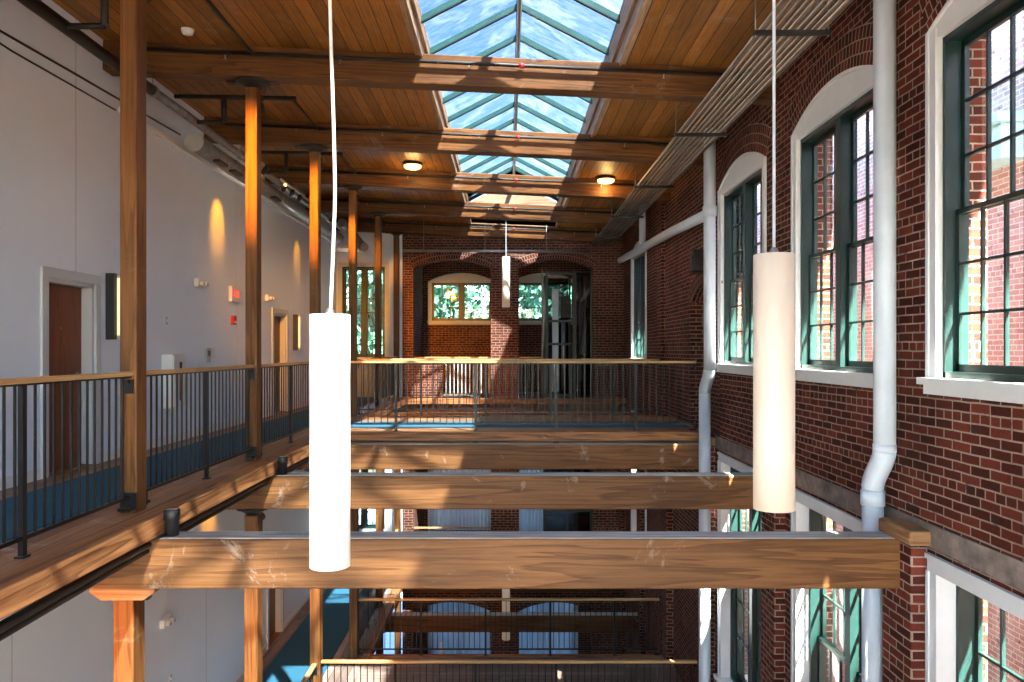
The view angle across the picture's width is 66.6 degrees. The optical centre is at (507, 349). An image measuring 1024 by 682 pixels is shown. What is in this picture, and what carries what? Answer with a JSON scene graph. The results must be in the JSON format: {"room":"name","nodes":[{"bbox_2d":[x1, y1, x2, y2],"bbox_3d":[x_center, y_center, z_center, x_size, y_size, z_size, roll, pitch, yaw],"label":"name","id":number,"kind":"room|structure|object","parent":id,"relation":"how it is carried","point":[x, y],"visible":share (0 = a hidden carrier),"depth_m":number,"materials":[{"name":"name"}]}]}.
{"room":"building atrium","nodes":[
{"label":"building atrium","id":0,"kind":"room"},
{"bbox_2d":[0,470,309,681],"bbox_3d":[-4.819,3.640,8.500,0.202,4.460,25.600,0,0,0],"label":"wall","id":1,"kind":"structure","parent":0,"point":[73,642],"depth_m":10.75,"materials":[{"name":"white paint"}]},
{"bbox_2d":[267,530,283,649],"bbox_3d":[-4.808,4.820,15.800,0.225,2.100,1.100,0,0,0],"label":"door","id":2,"kind":"structure","parent":1,"relation":"in","point":[275,597],"depth_m":16.15,"materials":[{"name":"paint"}]},
{"bbox_2d":[0,0,335,477],"bbox_3d":[-4.699,-1.365,8.500,0.202,5.270,25.600,0,0,0],"label":"wall","id":3,"kind":"structure","parent":0,"point":[60,145],"depth_m":8.91,"materials":[{"name":"white paint"}]},
{"bbox_2d":[40,266,100,478],"bbox_3d":[-4.688,0.220,8.220,0.225,2.100,1.100,0,0,0],"label":"door","id":4,"kind":"structure","parent":3,"relation":"in","point":[70,310],"depth_m":8.33,"materials":[{"name":"paint"}]},
{"bbox_2d":[0,30,180,134],"bbox_3d":[-4.560,-2.920,5.650,0.064,0.144,10.300,0,0,0],"label":"cable","id":5,"kind":"object","parent":3,"relation":"attached to","point":[1,31],"visible":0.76,"depth_m":8.14,"materials":[{"name":"plastic"}]},
{"bbox_2d":[105,273,119,339],"bbox_3d":[-4.535,-0.500,8.976,0.130,0.760,0.132,0,0,0],"label":"wall sconce","id":6,"kind":"object","parent":3,"relation":"attached to","point":[112,280],"visible":0.85,"depth_m":8.91,"materials":[{"name":"plastic"}]},
{"bbox_2d":[162,354,185,408],"bbox_3d":[-4.515,0.420,10.550,0.170,0.720,0.400,0,0,0],"label":"fountain","id":7,"kind":"object","parent":3,"relation":"attached to","point":[169,361],"visible":0.76,"depth_m":10.37,"materials":[{"name":"white plastic"}]},
{"bbox_2d":[103,410,270,461],"bbox_3d":[-4.593,1.215,11.970,0.015,0.110,6.400,0,0,0],"label":"baseboard","id":8,"kind":"structure","parent":3,"relation":"attached to","point":[112,452],"depth_m":10.76,"materials":[{"name":"paint"}]},
{"bbox_2d":[118,107,337,244],"bbox_3d":[-4.575,-2.835,15.050,0.050,0.070,11.700,0,0,0],"label":"trim","id":9,"kind":"structure","parent":3,"relation":"attached to","point":[149,127],"depth_m":11.97,"materials":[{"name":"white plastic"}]},
{"bbox_2d":[272,307,288,414],"bbox_3d":[-4.688,0.220,15.720,0.225,2.100,1.100,0,0,0],"label":"door","id":10,"kind":"structure","parent":3,"relation":"in","point":[280,317],"depth_m":16.09,"materials":[{"name":"paint"}]},
{"bbox_2d":[0,391,698,573],"bbox_3d":[-0.755,1.330,10.000,7.690,0.140,28.000,0,0,0],"label":"floor","id":11,"kind":"structure","parent":0,"point":[39,545],"depth_m":8.43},
{"bbox_2d":[0,372,136,558],"bbox_3d":[-2.945,0.713,3.555,0.120,1.090,5.010,0,0,0],"label":"railing","id":12,"kind":"object","parent":11,"relation":"on","point":[128,501],"visible":1,"depth_m":5.05,"materials":[{"name":"black metal"}]},
{"bbox_2d":[120,0,145,512],"bbox_3d":[-2.953,-0.920,6.147,0.600,4.380,0.400,0,0,0],"label":"column","id":13,"kind":"structure","parent":11,"relation":"on","point":[132,12],"depth_m":6.06,"materials":[{"name":"brown wood"}]},
{"bbox_2d":[0,438,308,619],"bbox_3d":[-2.750,1.334,6.500,0.220,0.152,11.000,0,0,0],"label":"wooden beam","id":14,"kind":"structure","parent":11,"relation":"attached to","point":[29,582],"depth_m":5.32,"materials":[{"name":"wood"}]},
{"bbox_2d":[0,456,308,633],"bbox_3d":[-2.717,1.478,6.450,0.067,0.081,10.900,0,0,0],"label":"cable","id":15,"kind":"object","parent":14,"relation":"attached to","point":[50,599],"visible":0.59,"depth_m":5.08,"materials":[{"name":"metal"}]},
{"bbox_2d":[146,365,256,504],"bbox_3d":[-2.945,0.713,7.598,0.120,1.090,2.725,0,0,0],"label":"railing","id":16,"kind":"object","parent":11,"relation":"on","point":[251,451],"visible":0.84,"depth_m":7.34,"materials":[{"name":"black metal"}]},
{"bbox_2d":[226,76,279,459],"bbox_3d":[-2.953,-0.920,9.047,0.600,4.380,0.400,0,0,0],"label":"column","id":17,"kind":"structure","parent":11,"relation":"on","point":[253,86],"depth_m":8.96,"materials":[{"name":"wood"}]},
{"bbox_2d":[261,361,308,455],"bbox_3d":[-2.945,0.713,10.498,0.120,1.090,2.725,0,0,0],"label":"railing","id":18,"kind":"object","parent":11,"relation":"on","point":[288,366],"visible":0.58,"depth_m":10.34,"materials":[{"name":"black metal"}]},
{"bbox_2d":[295,144,331,313],"bbox_3d":[-2.953,-0.920,11.947,0.600,4.380,0.400,0,0,0],"label":"column","id":19,"kind":"structure","parent":11,"relation":"on","point":[315,150],"depth_m":11.86,"materials":[{"name":"wood"}]},
{"bbox_2d":[337,184,368,416],"bbox_3d":[-2.953,-0.920,14.848,0.600,4.380,0.400,0,0,0],"label":"column","id":20,"kind":"structure","parent":11,"relation":"on","point":[352,189],"depth_m":14.76,"materials":[{"name":"wood"}]},
{"bbox_2d":[357,357,380,408],"bbox_3d":[-2.945,0.713,16.297,0.120,1.090,2.725,0,0,0],"label":"railing","id":21,"kind":"object","parent":11,"relation":"on","point":[365,365],"visible":0.57,"depth_m":16.34,"materials":[{"name":"brown metal"}]},
{"bbox_2d":[365,212,391,405],"bbox_3d":[-2.953,-0.920,17.747,0.600,4.380,0.400,0,0,0],"label":"column","id":22,"kind":"structure","parent":11,"relation":"on","point":[378,220],"depth_m":17.66,"materials":[{"name":"wood"}]},
{"bbox_2d":[382,356,398,400],"bbox_3d":[-2.945,0.713,19.198,0.120,1.090,2.725,0,0,0],"label":"railing","id":23,"kind":"object","parent":11,"relation":"on","point":[391,367],"visible":0.7,"depth_m":19.34,"materials":[{"name":"brown metal"}]},
{"bbox_2d":[385,231,407,397],"bbox_3d":[-2.953,-0.920,20.648,0.600,4.380,0.400,0,0,0],"label":"column","id":24,"kind":"structure","parent":11,"relation":"on","point":[396,234],"depth_m":20.56,"materials":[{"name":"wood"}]},
{"bbox_2d":[541,269,591,396],"bbox_3d":[1.583,-0.456,21.802,1.384,3.451,1.755,0,0,0],"label":"shaft","id":25,"kind":"object","parent":11,"relation":"on","point":[556,302],"visible":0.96,"depth_m":21.03,"materials":[{"name":"black metal"}]},
{"bbox_2d":[52,0,845,229],"bbox_3d":[-0.645,-3.406,10.050,8.310,0.494,28.700,0,0,0],"label":"ceiling","id":26,"kind":"structure","parent":0,"point":[704,33],"depth_m":8.67,"materials":[{"name":"wood"}]},
{"bbox_2d":[65,0,254,55],"bbox_3d":[-3.600,-3.240,7.983,1.601,0.521,1.535,0,0,0],"label":"pipe","id":27,"kind":"object","parent":26,"relation":"hanging from","point":[104,4],"visible":1,"depth_m":7.23,"materials":[{"name":"metal"}]},
{"bbox_2d":[17,0,348,235],"bbox_3d":[-4.180,-3.236,10.800,0.140,0.508,19.600,0,0,0],"label":"pipe","id":28,"kind":"object","parent":26,"relation":"hanging from","point":[38,7],"visible":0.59,"depth_m":8.28,"materials":[{"name":"metal"}]},
{"bbox_2d":[174,85,318,129],"bbox_3d":[-3.600,-3.240,10.983,1.601,0.521,1.435,0,0,0],"label":"pipe","id":29,"kind":"object","parent":26,"relation":"hanging from","point":[223,98],"visible":0.96,"depth_m":10.28,"materials":[{"name":"metal"}]},
{"bbox_2d":[261,150,356,174],"bbox_3d":[-3.600,-3.240,13.908,1.601,0.521,1.485,0,0,0],"label":"pipe","id":30,"kind":"object","parent":26,"relation":"hanging from","point":[286,154],"visible":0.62,"depth_m":13.18,"materials":[{"name":"metal"}]},
{"bbox_2d":[309,0,349,571],"bbox_3d":[-0.890,-1.395,3.900,0.200,4.950,0.200,0,0,0],"label":"pendant lamp","id":31,"kind":"object","parent":26,"relation":"hanging from","point":[329,333],"visible":1,"depth_m":3.82,"materials":[{"name":"white"}]},
{"bbox_2d":[103,40,779,105],"bbox_3d":[-0.759,-3.184,8.967,7.712,0.690,0.235,0,0,0],"label":"timber beam","id":32,"kind":"structure","parent":26,"relation":"attached to","point":[159,64],"depth_m":8.85,"materials":[{"name":"brown wood"}]},
{"bbox_2d":[146,47,748,78],"bbox_3d":[-0.769,-3.243,8.795,7.035,0.365,0.060,0,0,0],"label":"pipe","id":33,"kind":"object","parent":32,"relation":"attached to","point":[520,65],"visible":0.95,"depth_m":8.78,"materials":[{"name":"brown metal"}]},
{"bbox_2d":[204,117,703,165],"bbox_3d":[-0.759,-3.184,11.918,7.712,0.690,0.235,0,0,0],"label":"timber beam","id":34,"kind":"structure","parent":26,"relation":"attached to","point":[281,137],"depth_m":11.80,"materials":[{"name":"brown wood"}]},
{"bbox_2d":[223,123,687,146],"bbox_3d":[-0.769,-3.243,11.745,7.035,0.365,0.060,0,0,0],"label":"pipe","id":35,"kind":"object","parent":34,"relation":"attached to","point":[228,124],"visible":0.98,"depth_m":11.73,"materials":[{"name":"brown metal"}]},
{"bbox_2d":[265,164,670,201],"bbox_3d":[-0.759,-3.184,14.867,7.712,0.690,0.235,0,0,0],"label":"timber beam","id":36,"kind":"structure","parent":26,"relation":"attached to","point":[301,178],"depth_m":14.75,"materials":[{"name":"brown wood"}]},
{"bbox_2d":[184,132,343,242],"bbox_3d":[-4.351,-2.886,15.484,0.282,0.272,9.312,0,0,0],"label":"air duct","id":37,"kind":"object","parent":36,"relation":"hanging from","point":[194,142],"visible":0.93,"depth_m":12.38,"materials":[{"name":"metal"}]},
{"bbox_2d":[335,218,367,251],"bbox_3d":[-3.743,-2.737,18.595,0.606,0.775,1.018,0,0,23],"label":"flexible duct","id":38,"kind":"object","parent":37,"relation":"attached to","point":[342,223],"visible":0.67,"depth_m":18.61,"materials":[{"name":"metal"}]},
{"bbox_2d":[280,168,651,187],"bbox_3d":[-0.769,-3.243,14.695,7.035,0.365,0.060,0,0,0],"label":"pipe","id":39,"kind":"object","parent":36,"relation":"attached to","point":[305,170],"visible":0.98,"depth_m":14.68,"materials":[{"name":"brown metal"}]},
{"bbox_2d":[305,195,638,225],"bbox_3d":[-0.759,-3.184,17.817,7.712,0.690,0.235,0,0,0],"label":"timber beam","id":40,"kind":"structure","parent":26,"relation":"attached to","point":[326,206],"depth_m":17.70,"materials":[{"name":"brown wood"}]},
{"bbox_2d":[321,199,627,214],"bbox_3d":[-0.769,-3.243,17.645,7.035,0.365,0.060,0,0,0],"label":"pipe","id":41,"kind":"object","parent":40,"relation":"attached to","point":[424,204],"visible":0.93,"depth_m":17.62,"materials":[{"name":"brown metal"}]},
{"bbox_2d":[336,217,624,243],"bbox_3d":[-0.759,-3.184,20.767,7.712,0.690,0.235,0,0,0],"label":"timber beam","id":42,"kind":"structure","parent":26,"relation":"attached to","point":[361,227],"depth_m":20.65,"materials":[{"name":"brown wood"}]},
{"bbox_2d":[346,220,610,233],"bbox_3d":[-0.769,-3.243,20.595,7.035,0.365,0.060,0,0,0],"label":"pipe","id":43,"kind":"object","parent":42,"relation":"attached to","point":[387,223],"visible":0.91,"depth_m":20.58,"materials":[{"name":"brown metal"}]},
{"bbox_2d":[402,219,588,252],"bbox_3d":[-0.325,-2.966,20.350,4.850,0.880,0.070,0,0,0],"label":"pipe","id":44,"kind":"object","parent":26,"relation":"hanging from","point":[423,249],"visible":1,"depth_m":20.32,"materials":[{"name":"metal"}]},
{"bbox_2d":[502,255,509,306],"bbox_3d":[-0.050,-2.285,19.500,0.200,2.430,0.200,0,0,0],"label":"pendant lamp","id":45,"kind":"object","parent":26,"relation":"hanging from","point":[505,259],"visible":0.86,"depth_m":19.41,"materials":[{"name":"beige"}]},
{"bbox_2d":[398,0,651,227],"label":"window","id":46,"kind":"structure","parent":26,"relation":"attached to","point":[574,30],"depth_m":10.65,"materials":[{"name":"clear glass"}]},
{"bbox_2d":[591,0,853,244],"bbox_3d":[2.490,-2.985,8.450,0.680,0.470,24.700,0,0,0],"label":"rack","id":47,"kind":"object","parent":26,"relation":"hanging from","point":[814,33],"visible":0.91,"depth_m":8.57,"materials":[{"name":"metal"}]},
{"bbox_2d":[753,0,794,512],"bbox_3d":[1.330,-1.282,3.900,0.200,4.155,0.200,0,0,0],"label":"pendant lamp","id":48,"kind":"object","parent":26,"relation":"hanging from","point":[774,270],"visible":1,"depth_m":3.82,"materials":[{"name":"beige"}]},
{"bbox_2d":[242,589,682,681],"bbox_3d":[-0.815,5.925,8.450,7.810,0.130,24.900,0,0,0],"label":"floor","id":49,"kind":"structure","parent":0,"point":[564,670],"depth_m":14.51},
{"bbox_2d":[89,589,158,681],"bbox_3d":[-2.942,3.840,6.060,0.500,4.060,0.240,0,0,0],"label":"column","id":50,"kind":"structure","parent":49,"relation":"on","point":[128,604],"depth_m":5.96,"materials":[{"name":"brown wood"}]},
{"bbox_2d":[89,531,900,588],"bbox_3d":[-0.800,1.617,6.018,7.560,0.386,0.235,0,0,0],"label":"timber beam","id":51,"kind":"structure","parent":50,"relation":"on","point":[189,559],"depth_m":5.90,"materials":[{"name":"brown wood"}]},
{"bbox_2d":[0,460,308,640],"bbox_3d":[-2.727,1.532,6.450,0.051,0.065,10.900,0,0,0],"label":"cable","id":52,"kind":"object","parent":51,"relation":"attached to","point":[17,627],"visible":0.65,"depth_m":5.21,"materials":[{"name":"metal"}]},
{"bbox_2d":[148,507,179,541],"bbox_3d":[-2.641,1.325,5.889,0.118,0.209,0.367,0,0,27],"label":"uplight","id":53,"kind":"object","parent":51,"relation":"on","point":[171,515],"visible":0.93,"depth_m":5.95,"materials":[{"name":"metal"}]},
{"bbox_2d":[236,509,267,681],"bbox_3d":[-2.942,3.840,9.020,0.600,4.060,0.400,0,0,0],"label":"column","id":54,"kind":"structure","parent":49,"relation":"on","point":[253,519],"depth_m":8.92,"materials":[{"name":"brown wood"}]},
{"bbox_2d":[227,472,752,508],"bbox_3d":[-0.800,1.617,8.967,7.560,0.386,0.235,0,0,0],"label":"timber beam","id":55,"kind":"structure","parent":54,"relation":"on","point":[368,490],"depth_m":8.85,"materials":[{"name":"brown wood"}]},
{"bbox_2d":[304,470,322,681],"bbox_3d":[-2.942,3.840,11.970,0.600,4.060,0.400,0,0,0],"label":"column","id":56,"kind":"structure","parent":49,"relation":"on","point":[316,595],"depth_m":11.87,"materials":[{"name":"wood"}]},
{"bbox_2d":[296,442,698,469],"bbox_3d":[-0.800,1.617,11.918,7.560,0.386,0.235,0,0,0],"label":"timber beam","id":57,"kind":"structure","parent":56,"relation":"on","point":[363,455],"depth_m":11.80,"materials":[{"name":"brown wood"}]},
{"bbox_2d":[349,470,358,658],"bbox_3d":[-2.942,3.840,14.920,0.600,4.060,0.400,0,0,0],"label":"column","id":58,"kind":"structure","parent":49,"relation":"on","point":[354,513],"depth_m":14.82,"materials":[{"name":"wood"}]},
{"bbox_2d":[359,589,380,640],"bbox_3d":[-2.945,5.313,16.398,0.120,1.090,2.745,0,0,0],"label":"railing","id":59,"kind":"object","parent":49,"relation":"on","point":[367,617],"visible":0.37,"depth_m":16.34,"materials":[{"name":"black metal"}]},
{"bbox_2d":[376,470,383,606],"bbox_3d":[-2.942,3.840,17.870,0.600,4.060,0.400,0,0,0],"label":"column","id":60,"kind":"structure","parent":49,"relation":"on","point":[379,512],"depth_m":17.77,"materials":[{"name":"wood"}]},
{"bbox_2d":[388,412,638,414],"bbox_3d":[-0.800,1.617,17.817,7.560,0.386,0.235,0,0,0],"label":"timber beam","id":61,"kind":"structure","parent":60,"relation":"on","point":[391,413],"depth_m":17.70,"materials":[{"name":"brown wood"}]},
{"bbox_2d":[394,470,400,530],"bbox_3d":[-2.942,3.840,20.820,0.600,4.060,0.400,0,0,0],"label":"column","id":62,"kind":"structure","parent":49,"relation":"on","point":[397,512],"depth_m":20.72,"materials":[{"name":"wood"}]},
{"bbox_2d":[392,404,619,411],"bbox_3d":[-0.800,1.617,20.767,7.560,0.386,0.235,0,0,0],"label":"timber beam","id":63,"kind":"structure","parent":62,"relation":"on","point":[424,406],"depth_m":20.65,"materials":[{"name":"brown wood"}]},
{"bbox_2d":[336,231,622,653],"bbox_3d":[-0.915,3.350,21.119,8.010,14.500,0.462,0,0,0],"label":"wall","id":64,"kind":"structure","parent":0,"point":[607,273],"depth_m":20.90,"materials":[{"name":"brick"}]},
{"bbox_2d":[338,262,388,357],"bbox_3d":[-3.870,-1.012,21.067,1.420,2.665,0.505,0,0,0],"label":"window","id":65,"kind":"structure","parent":64,"relation":"in","point":[364,267],"depth_m":20.94,"materials":[{"name":"green paint"}]},
{"bbox_2d":[359,470,389,530],"bbox_3d":[-3.870,3.587,21.067,1.420,2.665,0.505,0,0,0],"label":"window","id":66,"kind":"structure","parent":64,"relation":"in","point":[364,526],"depth_m":20.94,"materials":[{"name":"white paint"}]},
{"bbox_2d":[361,589,402,655],"bbox_3d":[-2.750,5.934,17.950,0.220,0.152,5.860,0,0,0],"label":"trim","id":67,"kind":"structure","parent":64,"relation":"attached to","point":[394,593],"depth_m":16.79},
{"bbox_2d":[414,357,490,392],"bbox_3d":[-1.500,0.677,21.080,2.080,0.985,0.050,0,0,0],"label":"guard rail","id":68,"kind":"object","parent":64,"relation":"attached to","point":[414,357],"visible":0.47,"depth_m":21.07,"materials":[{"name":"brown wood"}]},
{"bbox_2d":[543,470,591,530],"bbox_3d":[1.610,4.170,21.050,1.320,3.400,0.060,0,0,0],"label":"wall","id":69,"kind":"structure","parent":64,"relation":"attached to","point":[553,519],"depth_m":21.04,"materials":[{"name":"black metal"}]},
{"bbox_2d":[415,261,590,653],"bbox_3d":[0.045,3.425,22.875,6.090,14.350,3.050,0,0,0],"label":"wall","id":70,"kind":"structure","parent":0,"point":[430,340],"depth_m":24.00,"materials":[{"name":"brick"}]},
{"bbox_2d":[428,605,429,653],"bbox_3d":[-1.430,8.455,24.168,2.120,3.850,0.505,0,0,0],"label":"window","id":71,"kind":"structure","parent":70,"relation":"in","point":[428,605],"depth_m":23.97,"materials":[{"name":"green paint"}]},
{"bbox_2d":[430,602,490,653],"bbox_3d":[-1.430,8.750,23.899,1.940,3.200,0.062,0,0,0],"label":"curtain","id":72,"kind":"object","parent":71,"relation":"hanging from","point":[448,606],"visible":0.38,"depth_m":23.90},
{"bbox_2d":[428,470,429,529],"bbox_3d":[-1.430,4.005,24.168,2.120,3.550,0.505,0,0,0],"label":"window","id":73,"kind":"structure","parent":70,"relation":"in","point":[428,470],"depth_m":23.97,"materials":[{"name":"green paint"}]},
{"bbox_2d":[430,470,490,529],"bbox_3d":[-1.430,4.150,23.899,1.940,3.200,0.062,0,0,0],"label":"curtain","id":74,"kind":"object","parent":73,"relation":"hanging from","point":[438,517],"visible":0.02,"depth_m":23.90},
{"bbox_2d":[427,273,490,324],"bbox_3d":[-1.430,-1.575,24.168,2.120,1.590,0.505,0,0,0],"label":"window","id":75,"kind":"structure","parent":70,"relation":"in","point":[461,280],"depth_m":23.99,"materials":[{"name":"green paint"}]},
{"bbox_2d":[519,273,571,324],"bbox_3d":[1.120,-1.575,24.168,2.120,1.590,0.505,0,0,0],"label":"window","id":76,"kind":"structure","parent":70,"relation":"in","point":[532,279],"depth_m":23.99,"materials":[{"name":"green paint"}]},
{"bbox_2d":[576,605,577,653],"bbox_3d":[1.120,8.455,24.168,2.120,3.850,0.505,0,0,0],"label":"window","id":77,"kind":"structure","parent":70,"relation":"in","point":[576,605],"depth_m":23.97,"materials":[{"name":"green paint"}]},
{"bbox_2d":[519,602,575,653],"bbox_3d":[1.120,8.750,23.899,1.940,3.200,0.062,0,0,0],"label":"curtain","id":78,"kind":"object","parent":77,"relation":"hanging from","point":[543,637],"visible":0.29,"depth_m":23.89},
{"bbox_3d":[1.120,4.005,24.168,2.120,3.550,0.505,0,0,0],"label":"window","id":79,"kind":"structure","parent":70,"relation":"in","visible":0},
{"bbox_2d":[519,470,542,530],"bbox_3d":[1.120,4.150,23.899,1.940,3.200,0.062,0,0,0],"label":"curtain","id":80,"kind":"object","parent":79,"relation":"hanging from","point":[529,519],"visible":0.02,"depth_m":23.90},
{"bbox_2d":[619,0,1023,681],"bbox_3d":[3.237,3.360,10.050,0.545,14.220,28.700,0,0,0],"label":"wall","id":81,"kind":"structure","parent":0,"point":[958,468],"depth_m":7.06,"materials":[{"name":"red brick"}]},
{"bbox_2d":[406,398,626,403],"bbox_3d":[0.225,1.334,20.320,5.730,0.152,0.100,0,0,0],"label":"trim","id":82,"kind":"structure","parent":81,"relation":"attached to","point":[424,400],"depth_m":20.27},
{"bbox_2d":[370,654,662,656],"bbox_3d":[0.175,5.934,14.970,5.630,0.152,0.140,0,0,0],"label":"trim","id":83,"kind":"structure","parent":81,"relation":"attached to","point":[372,655],"depth_m":14.96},
{"bbox_2d":[358,598,659,655],"bbox_3d":[0.015,5.313,14.970,5.770,1.090,0.120,0,0,0],"label":"railing","id":84,"kind":"object","parent":83,"relation":"on","point":[359,599],"visible":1,"depth_m":14.96,"materials":[{"name":"brown metal"}]},
{"bbox_2d":[371,415,661,415],"bbox_3d":[0.175,1.334,14.970,5.630,0.152,0.140,0,0,0],"label":"trim","id":85,"kind":"structure","parent":81,"relation":"attached to","point":[371,415],"depth_m":14.98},
{"bbox_2d":[358,359,659,415],"bbox_3d":[0.015,0.713,14.970,5.770,1.090,0.120,0,0,0],"label":"railing","id":86,"kind":"object","parent":85,"relation":"on","point":[359,409],"visible":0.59,"depth_m":14.96,"materials":[{"name":"brown metal"}]},
{"bbox_2d":[350,431,698,441],"bbox_3d":[0.175,1.334,12.050,5.630,0.152,0.140,0,0,0],"label":"trim","id":87,"kind":"structure","parent":81,"relation":"attached to","point":[355,436],"depth_m":11.98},
{"bbox_2d":[350,361,696,442],"bbox_3d":[0.015,0.826,12.041,5.770,1.315,0.138,0,0,0],"label":"railing","id":88,"kind":"object","parent":87,"relation":"on","point":[475,363],"visible":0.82,"depth_m":12.04,"materials":[{"name":"brown metal"}]},
{"bbox_2d":[628,241,646,358],"bbox_3d":[3.257,-1.120,18.400,0.505,2.880,2.120,0,0,0],"label":"window","id":89,"kind":"structure","parent":81,"relation":"in","point":[638,262],"depth_m":18.98,"materials":[{"name":"green paint"}]},
{"bbox_2d":[617,204,703,263],"bbox_3d":[2.915,-2.524,15.805,0.164,1.252,8.997,0,0,0],"label":"drain pipe","id":90,"kind":"object","parent":81,"relation":"attached to","point":[696,219],"visible":0.83,"depth_m":15.18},
{"bbox_2d":[713,452,760,681],"bbox_3d":[3.257,3.167,10.350,0.505,3.365,2.120,0,0,0],"label":"window","id":91,"kind":"structure","parent":81,"relation":"in","point":[731,607],"depth_m":11.22,"materials":[{"name":"green paint"}]},
{"bbox_2d":[716,152,766,375],"bbox_3d":[3.257,-1.120,10.350,0.505,2.880,2.120,0,0,0],"label":"window","id":92,"kind":"structure","parent":81,"relation":"in","point":[749,170],"depth_m":10.69,"materials":[{"name":"green paint"}]},
{"bbox_2d":[791,488,861,681],"bbox_3d":[3.257,3.167,7.400,0.505,3.365,2.120,0,0,0],"label":"window","id":93,"kind":"structure","parent":81,"relation":"in","point":[810,643],"depth_m":8.23,"materials":[{"name":"green paint"}]},
{"bbox_2d":[791,65,872,387],"bbox_3d":[3.257,-1.120,7.400,0.505,2.880,2.120,0,0,0],"label":"window","id":94,"kind":"structure","parent":81,"relation":"in","point":[835,110],"depth_m":7.43,"materials":[{"name":"green paint"}]},
{"bbox_2d":[715,435,1023,590],"bbox_3d":[3.094,1.355,3.700,0.032,0.170,15.800,0,0,0],"label":"trim","id":95,"kind":"structure","parent":81,"relation":"attached to","point":[1005,568],"depth_m":5.56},
{"bbox_2d":[860,0,896,681],"bbox_3d":[2.965,3.650,6.242,0.186,13.640,0.381,0,0,0],"label":"downpipe","id":96,"kind":"object","parent":81,"relation":"attached to","point":[881,462],"visible":1,"depth_m":6.08,"materials":[{"name":"metal"}]},
{"bbox_2d":[879,517,930,545],"bbox_3d":[3.018,1.377,5.930,0.185,0.115,0.500,0,0,0],"label":"plate","id":97,"kind":"object","parent":81,"relation":"on","point":[904,531],"visible":0.98,"depth_m":5.80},
{"bbox_2d":[916,0,1023,403],"bbox_3d":[3.257,-1.120,4.680,0.505,2.880,2.120,0,0,0],"label":"window","id":98,"kind":"structure","parent":81,"relation":"in","point":[959,24],"depth_m":5.56,"materials":[{"name":"green paint"}]},
{"bbox_2d":[924,553,1023,681],"bbox_3d":[3.257,3.167,4.680,0.505,3.365,2.120,0,0,0],"label":"window","id":99,"kind":"structure","parent":81,"relation":"in","point":[954,595],"depth_m":5.56,"materials":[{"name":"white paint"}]},
{"bbox_3d":[-0.815,10.520,10.000,7.810,0.100,28.000,0,0,0],"label":"floor","id":100,"kind":"structure","parent":0,"visible":0},
{"bbox_2d":[376,632,385,653],"bbox_3d":[-2.942,8.440,17.870,0.600,4.060,0.400,0,0,0],"label":"column","id":101,"kind":"structure","parent":100,"relation":"on","point":[382,637],"depth_m":17.77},
{"bbox_2d":[385,612,638,631],"bbox_3d":[-0.800,6.217,17.817,7.560,0.386,0.235,0,0,0],"label":"timber beam","id":102,"kind":"structure","parent":101,"relation":"on","point":[503,619],"depth_m":17.70,"materials":[{"name":"brown wood"}]},
{"bbox_2d":[394,592,402,653],"bbox_3d":[-2.942,8.440,20.820,0.600,4.060,0.400,0,0,0],"label":"column","id":103,"kind":"structure","parent":100,"relation":"on","point":[398,602],"depth_m":20.72,"materials":[{"name":"wood"}]},
{"bbox_2d":[402,589,619,591],"bbox_3d":[-0.800,6.217,20.767,7.560,0.386,0.235,0,0,0],"label":"timber beam","id":104,"kind":"structure","parent":103,"relation":"on","point":[403,590],"depth_m":20.65,"materials":[{"name":"brown wood"}]},
{"bbox_2d":[699,128,716,681],"bbox_3d":[2.895,3.650,11.332,0.200,13.640,0.465,0,0,0],"label":"downpipe","id":105,"kind":"object","parent":100,"relation":"on","point":[709,210],"visible":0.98,"depth_m":11.16,"materials":[{"name":"metal"}]},
{"bbox_3d":[-2.942,8.440,11.970,0.600,4.060,0.400,0,0,0],"label":"column","id":106,"kind":"structure","parent":100,"relation":"on","visible":0},
{"bbox_3d":[-0.800,6.217,11.917,7.560,0.386,0.235,0,0,0],"label":"timber beam","id":107,"kind":"structure","parent":106,"relation":"on","visible":0},
{"bbox_3d":[0.175,5.934,12.050,5.630,0.152,0.140,0,0,0],"label":"trim","id":108,"kind":"structure","parent":107,"relation":"on","visible":0},
{"bbox_2d":[321,660,696,681],"bbox_3d":[0.015,5.313,11.980,5.770,1.090,0.120,0,0,0],"label":"railing","id":109,"kind":"object","parent":108,"relation":"on","point":[323,662],"visible":1,"depth_m":11.96,"materials":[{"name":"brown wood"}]},
{"bbox_3d":[4.930,10.920,9.700,2.840,0.100,29.400,0,0,0],"label":"ground","id":110,"kind":"structure","parent":0,"visible":0},
{"bbox_2d":[757,10,1023,681],"bbox_3d":[6.290,2.685,10.500,0.720,16.370,31.000,0,0,0],"label":"building","id":111,"kind":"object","parent":110,"relation":"on","point":[1014,625],"visible":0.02,"depth_m":10.08,"materials":[{"name":"brick"}]},
{"label":"outside","id":112,"kind":"structure","parent":0,"visible":0},
{"bbox_2d":[359,509,401,653],"bbox_3d":[0.000,10.920,42.200,40.000,0.100,35.600,0,0,0],"label":"ground","id":113,"kind":"structure","parent":112,"point":[389,636],"depth_m":29.70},
{"bbox_2d":[346,271,485,353],"bbox_3d":[-3.646,3.508,30.366,5.346,14.731,4.923,0,0,6],"label":"leafy tree","id":114,"kind":"object","parent":113,"relation":"on","point":[469,301],"visible":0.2,"depth_m":28.91,"materials":[{"name":"green plant"}]},
{"bbox_2d":[456,286,540,317],"bbox_3d":[-1.160,1.549,37.862,9.380,18.648,8.741,0,0,3],"label":"leafy tree","id":115,"kind":"object","parent":113,"relation":"on","point":[523,302],"visible":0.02,"depth_m":36.42,"materials":[{"name":"green plant"}]},
{"bbox_2d":[519,286,568,317],"bbox_3d":[1.735,3.173,30.841,5.324,15.401,5.368,0,0,-27],"label":"leafy tree","id":116,"kind":"object","parent":113,"relation":"on","point":[532,290],"visible":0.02,"depth_m":30.29,"materials":[{"name":"green plant"}]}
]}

